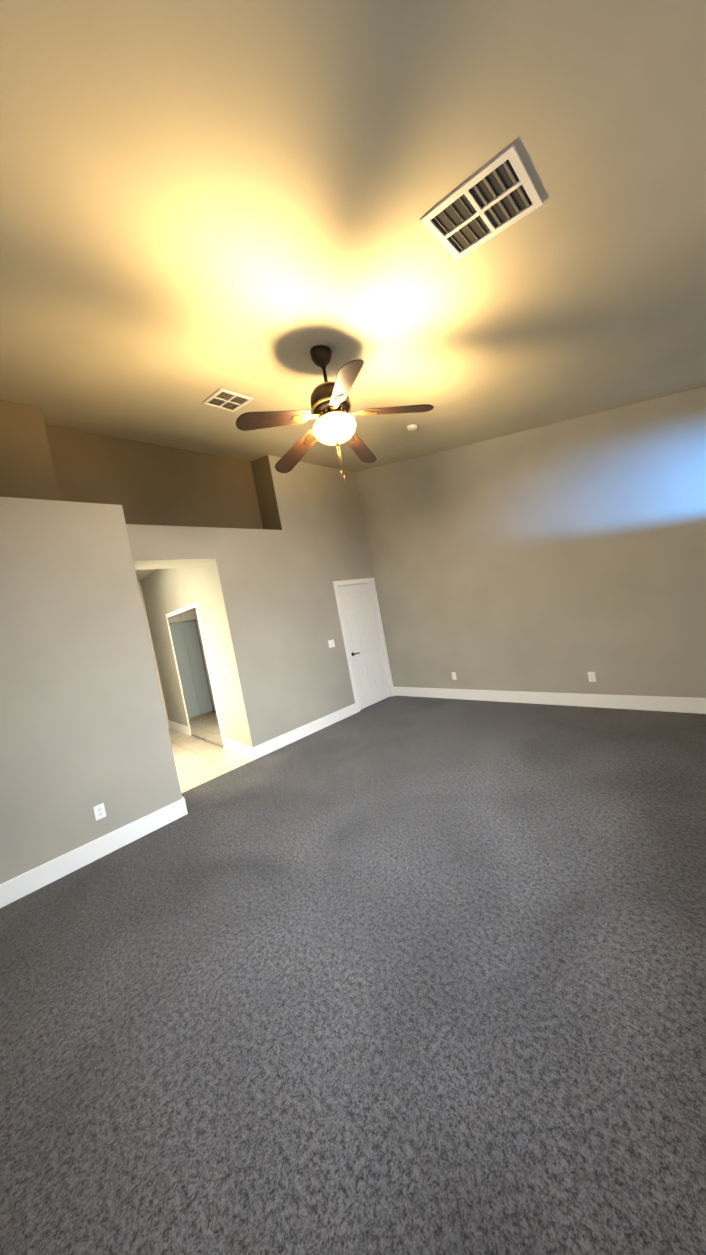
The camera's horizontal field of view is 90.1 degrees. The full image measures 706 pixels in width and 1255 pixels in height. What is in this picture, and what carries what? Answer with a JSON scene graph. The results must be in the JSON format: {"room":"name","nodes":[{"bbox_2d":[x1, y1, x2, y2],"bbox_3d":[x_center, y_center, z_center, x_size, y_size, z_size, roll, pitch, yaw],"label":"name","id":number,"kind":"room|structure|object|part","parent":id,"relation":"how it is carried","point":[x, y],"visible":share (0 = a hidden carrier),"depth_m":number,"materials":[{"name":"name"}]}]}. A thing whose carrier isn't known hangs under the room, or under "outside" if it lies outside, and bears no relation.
{"room":"empty living room","nodes":[
{"label":"empty living room","id":0,"kind":"room"},
{"bbox_2d":[0,497,181,883],"bbox_3d":[-4.023,-0.182,3.956,1.967,4.600,3.994,-13,3,-43],"label":"wall","id":1,"kind":"structure","parent":0,"point":[84,731],"depth_m":2.81,"materials":[{"name":"beige paint"}]},
{"bbox_2d":[0,796,187,907],"bbox_3d":[-2.256,1.812,2.596,1.983,0.155,0.020,-13,3,-43],"label":"baseboard","id":2,"kind":"structure","parent":1,"relation":"attached to","point":[32,880],"depth_m":2.75,"materials":[{"name":"white wood"}]},
{"bbox_2d":[93,803,105,820],"bbox_3d":[-2.041,1.485,2.842,0.070,0.114,0.008,-13,3,-43],"label":"outlet","id":3,"kind":"object","parent":1,"relation":"attached to","point":[97,812],"visible":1,"depth_m":2.84,"materials":[{"name":"white plastic"}]},
{"bbox_2d":[0,400,281,529],"bbox_3d":[-2.720,-1.875,3.700,4.000,1.720,0.500,-13,3,-43],"label":"wall","id":4,"kind":"structure","parent":0,"point":[142,483],"depth_m":4.15,"materials":[{"name":"beige paint"}]},
{"bbox_2d":[138,582,168,727],"bbox_3d":[-4.214,0.623,6.504,1.103,2.880,0.120,-13,3,-43],"label":"wall","id":5,"kind":"structure","parent":0,"point":[152,648],"depth_m":6.79,"materials":[{"name":"paint"}]},
{"bbox_2d":[168,728,252,792],"bbox_3d":[-2.772,1.917,5.308,1.103,0.076,3.576,-13,3,-43],"label":"floor","id":6,"kind":"structure","parent":0,"point":[198,762],"depth_m":4.62,"materials":[{"name":"beige tile"}]},
{"bbox_2d":[126,455,391,746],"bbox_3d":[-2.309,-0.578,5.984,4.108,4.600,3.456,-13,3,-43],"label":"wall","id":7,"kind":"structure","parent":0,"point":[265,599],"depth_m":4.89,"materials":[{"name":"beige paint"}]},
{"bbox_2d":[168,720,189,735],"bbox_3d":[-3.177,1.823,6.425,0.016,0.155,1.180,-13,3,-43],"label":"baseboard","id":8,"kind":"structure","parent":7,"relation":"attached to","point":[181,728],"depth_m":6.38,"materials":[{"name":"white wood"}]},
{"bbox_2d":[167,607,223,748],"bbox_3d":[-2.452,0.778,5.423,0.029,2.030,1.320,-13,3,-43],"label":"track","id":9,"kind":"object","parent":7,"relation":"attached to","point":[203,740],"visible":0.64,"depth_m":5.38,"materials":[{"name":"silver metal"}]},
{"bbox_2d":[169,616,204,737],"bbox_3d":[-2.666,0.798,5.658,0.004,1.946,0.632,-13,3,-43],"label":"pane","id":10,"kind":"object","parent":9,"relation":"attached to","point":[176,628],"visible":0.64,"depth_m":5.67,"materials":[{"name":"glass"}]},
{"bbox_2d":[168,608,223,746],"bbox_3d":[-2.454,0.768,5.422,0.018,1.990,1.312,-13,3,-43],"label":"mirrored closet doors","id":11,"kind":"structure","parent":9,"relation":"attached to","point":[193,680],"depth_m":5.34,"materials":[{"name":"grey mirror"}]},
{"bbox_3d":[-2.667,0.798,5.657,0.008,1.990,0.676,-13,3,-43],"label":"closet mirror frame","id":12,"kind":"part","parent":11,"relation":"part of","materials":[{"name":"silver metal"}]},
{"bbox_2d":[181,610,221,744],"bbox_3d":[-2.240,0.739,5.189,0.004,1.946,0.632,-13,3,-43],"label":"pane","id":13,"kind":"object","parent":9,"relation":"attached to","point":[200,675],"visible":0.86,"depth_m":5.17,"materials":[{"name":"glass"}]},
{"bbox_2d":[166,602,225,748],"bbox_3d":[-2.453,0.744,5.426,0.018,2.098,1.456,-13,3,-43],"label":"door frame","id":14,"kind":"structure","parent":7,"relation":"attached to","point":[185,608],"depth_m":4.93,"materials":[{"name":"white wood"}]},
{"bbox_2d":[224,739,251,758],"bbox_3d":[-1.506,1.591,4.641,0.016,0.155,0.810,-13,3,-43],"label":"baseboard","id":15,"kind":"structure","parent":7,"relation":"attached to","point":[233,746],"depth_m":4.63,"materials":[{"name":"white wood"}]},
{"bbox_2d":[248,703,356,759],"bbox_3d":[-0.590,1.412,4.949,1.797,0.155,0.020,-13,3,-43],"label":"baseboard","id":16,"kind":"structure","parent":7,"relation":"attached to","point":[267,747],"depth_m":4.81,"materials":[{"name":"white wood"}]},
{"bbox_2d":[328,639,334,647],"bbox_3d":[-0.324,0.246,5.350,0.116,0.114,0.010,-13,3,-43],"label":"double light switch","id":17,"kind":"object","parent":7,"relation":"attached to","point":[331,643],"visible":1,"depth_m":5.34,"materials":[{"name":"white plastic"}]},
{"bbox_2d":[333,578,394,712],"bbox_3d":[0.166,0.247,5.900,0.946,2.098,0.158,-13,3,-43],"label":"door frame","id":18,"kind":"structure","parent":7,"relation":"attached to","point":[337,584],"depth_m":5.84,"materials":[{"name":"white wood"}]},
{"bbox_2d":[338,583,390,709],"bbox_3d":[0.210,0.280,5.862,0.776,2.005,0.081,-13,3,-43],"label":"bedroom door","id":19,"kind":"structure","parent":7,"relation":"in","point":[364,640],"depth_m":5.85,"materials":[{"name":"white wood"}]},
{"bbox_2d":[0,695,705,1254],"bbox_3d":[0.441,1.446,2.433,5.948,0.080,5.064,-13,3,-43],"label":"floor carpet","id":20,"kind":"object","parent":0,"point":[408,975],"visible":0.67,"depth_m":1.42,"materials":[{"name":"grey carpet"}]},
{"bbox_2d":[0,0,705,471],"bbox_3d":[-0.407,-2.005,2.518,5.948,1.512,5.690,-13,3,-43],"label":"ceiling","id":21,"kind":"structure","parent":0,"point":[202,200],"depth_m":1.45,"materials":[{"name":"beige paint"}]},
{"bbox_2d":[202,388,252,411],"bbox_3d":[-1.126,-2.031,3.164,0.300,0.009,0.380,-13,16,-43],"label":"ceiling vent","id":22,"kind":"object","parent":21,"relation":"in","point":[223,399],"visible":0.96,"depth_m":3.15,"materials":[{"name":"white metal"}]},
{"bbox_2d":[236,345,433,480],"bbox_3d":[-0.184,-1.467,2.470,1.296,0.929,1.261,-13,3,-43],"label":"fan","id":23,"kind":"object","parent":21,"relation":"hanging from","point":[335,422],"visible":0.94,"depth_m":2.35,"materials":[{"name":"brown wood"}]},
{"label":"blade","id":24,"kind":"part","parent":23,"relation":"part of","materials":[{"name":"brown wood"}]},
{"bbox_3d":[-0.437,-1.356,2.738,0.148,0.007,0.515,4,-19,-44],"label":"blade","id":25,"kind":"part","parent":23,"relation":"part of","materials":[{"name":"brown wood"}]},
{"bbox_3d":[-0.163,-1.576,2.439,0.268,0.209,0.268,-13,3,-43],"label":"motor","id":26,"kind":"part","parent":23,"relation":"part of","materials":[{"name":"brown metal"}]},
{"bbox_3d":[-0.124,-1.362,2.448,0.304,0.139,0.304,-13,3,-43],"label":"lamp shade","id":27,"kind":"part","parent":23,"relation":"part of","materials":[{"name":"beige glass"}]},
{"bbox_3d":[-0.097,-1.179,2.458,0.003,0.175,0.003,-13,3,-43],"label":"pull chain","id":28,"kind":"part","parent":23,"relation":"part of","materials":[{"name":"gold metal"}]},
{"bbox_3d":[-0.080,-1.162,2.453,0.003,0.215,0.003,-13,3,-43],"label":"pull chain","id":29,"kind":"part","parent":23,"relation":"part of","materials":[{"name":"gold metal"}]},
{"bbox_3d":[-0.051,-1.397,2.028,0.148,0.007,0.515,-23,15,-7],"label":"blade","id":30,"kind":"part","parent":23,"relation":"part of","materials":[{"name":"brown wood"}]},
{"bbox_3d":[0.046,-1.448,2.830,0.148,0.007,0.515,4,-2,27],"label":"blade","id":31,"kind":"part","parent":23,"relation":"part of","materials":[{"name":"brown wood"}]},
{"bbox_3d":[0.284,-1.474,2.391,0.515,0.007,0.148,1,16,7],"label":"blade","id":32,"kind":"part","parent":23,"relation":"part of","materials":[{"name":"brown wood"}]},
{"bbox_2d":[407,424,417,430],"bbox_3d":[0.659,-2.207,3.899,0.124,0.036,0.124,-13,16,-43],"label":"smoke detector","id":33,"kind":"object","parent":21,"relation":"attached to","point":[412,427],"visible":0.96,"depth_m":3.86,"materials":[{"name":"white plastic"}]},
{"bbox_2d":[420,144,542,259],"bbox_3d":[0.522,-1.705,1.445,0.300,0.009,0.380,-13,16,-43],"label":"ceiling vent","id":34,"kind":"object","parent":21,"relation":"in","point":[499,193],"visible":1,"depth_m":1.42,"materials":[{"name":"white metal"}]},
{"bbox_2d":[355,386,705,697],"bbox_3d":[1.896,-1.286,4.547,0.120,4.600,5.640,-13,3,-43],"label":"wall","id":35,"kind":"structure","parent":0,"point":[566,556],"depth_m":4.11,"materials":[{"name":"beige paint"}]},
{"bbox_2d":[451,672,456,679],"bbox_3d":[1.521,0.730,5.305,0.008,0.114,0.070,-13,3,-43],"label":"outlet","id":36,"kind":"object","parent":35,"relation":"attached to","point":[454,676],"visible":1,"depth_m":5.30,"materials":[{"name":"white plastic"}]},
{"bbox_2d":[394,687,705,713],"bbox_3d":[2.390,0.890,4.434,0.020,0.155,4.914,-13,3,-43],"label":"baseboard","id":37,"kind":"structure","parent":35,"relation":"attached to","point":[634,702],"depth_m":4.19,"materials":[{"name":"white wood"}]},
{"bbox_2d":[588,672,595,681],"bbox_3d":[2.724,0.563,4.021,0.008,0.114,0.070,-13,3,-43],"label":"outlet","id":38,"kind":"object","parent":35,"relation":"attached to","point":[591,677],"visible":1,"depth_m":4.02,"materials":[{"name":"white plastic"}]}
]}

